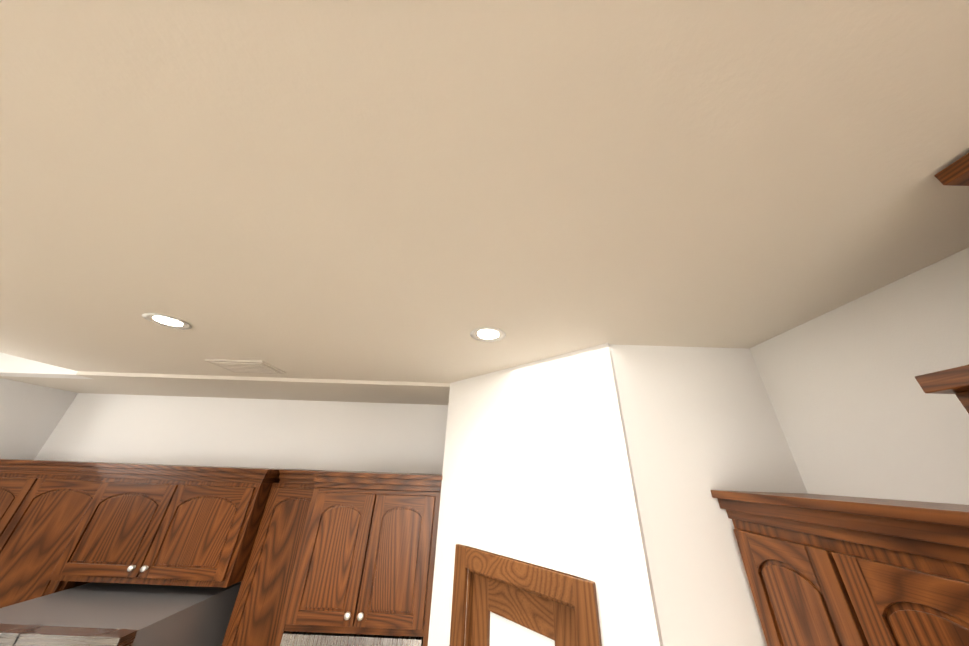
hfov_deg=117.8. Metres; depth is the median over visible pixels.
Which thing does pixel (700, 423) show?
wall
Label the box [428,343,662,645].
wall
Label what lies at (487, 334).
recessed light
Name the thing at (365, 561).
tall cabinet
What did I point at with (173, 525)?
upper cabinet
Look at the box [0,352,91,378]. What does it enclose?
wall
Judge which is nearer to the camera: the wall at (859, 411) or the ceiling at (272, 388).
the wall at (859, 411)
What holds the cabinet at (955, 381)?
attached to the wall at (859, 411)
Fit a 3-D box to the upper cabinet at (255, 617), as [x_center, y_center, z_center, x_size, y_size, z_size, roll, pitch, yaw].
[-1.340,1.659,2.058,0.465,1.110,0.382,2,-27,1]
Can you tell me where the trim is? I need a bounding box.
[449,544,601,645]
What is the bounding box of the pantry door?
[471,573,576,645]
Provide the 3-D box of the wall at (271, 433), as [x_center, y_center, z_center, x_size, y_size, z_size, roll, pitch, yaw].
[-2.039,2.094,2.119,3.730,3.025,0.120,2,-27,1]
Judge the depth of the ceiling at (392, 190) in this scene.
0.62 m
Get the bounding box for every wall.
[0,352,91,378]
[0,378,77,459]
[34,393,447,473]
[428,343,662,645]
[610,344,807,645]
[749,247,968,504]
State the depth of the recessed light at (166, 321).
1.32 m
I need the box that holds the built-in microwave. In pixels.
[280,631,422,645]
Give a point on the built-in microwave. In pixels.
(291, 638)
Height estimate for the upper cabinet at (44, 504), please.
1.140 m
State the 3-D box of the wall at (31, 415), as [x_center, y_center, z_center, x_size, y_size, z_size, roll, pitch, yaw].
[-3.963,1.885,1.841,0.120,3.025,0.800,2,-27,1]
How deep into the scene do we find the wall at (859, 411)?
0.92 m
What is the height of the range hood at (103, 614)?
1.750 m
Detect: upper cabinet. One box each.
[0,459,163,607]
[48,463,302,587]
[222,469,330,645]
[711,490,968,645]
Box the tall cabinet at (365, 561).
[274,471,441,645]
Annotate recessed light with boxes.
[142,313,191,329]
[470,327,505,341]
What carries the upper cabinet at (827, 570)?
attached to the wall at (859, 411)
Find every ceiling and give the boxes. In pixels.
[0,0,968,382]
[0,371,449,404]
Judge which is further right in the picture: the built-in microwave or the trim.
the trim
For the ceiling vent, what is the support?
in the ceiling at (392, 190)
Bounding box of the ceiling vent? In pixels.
[204,359,285,373]
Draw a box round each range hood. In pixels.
[0,581,241,645]
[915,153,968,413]

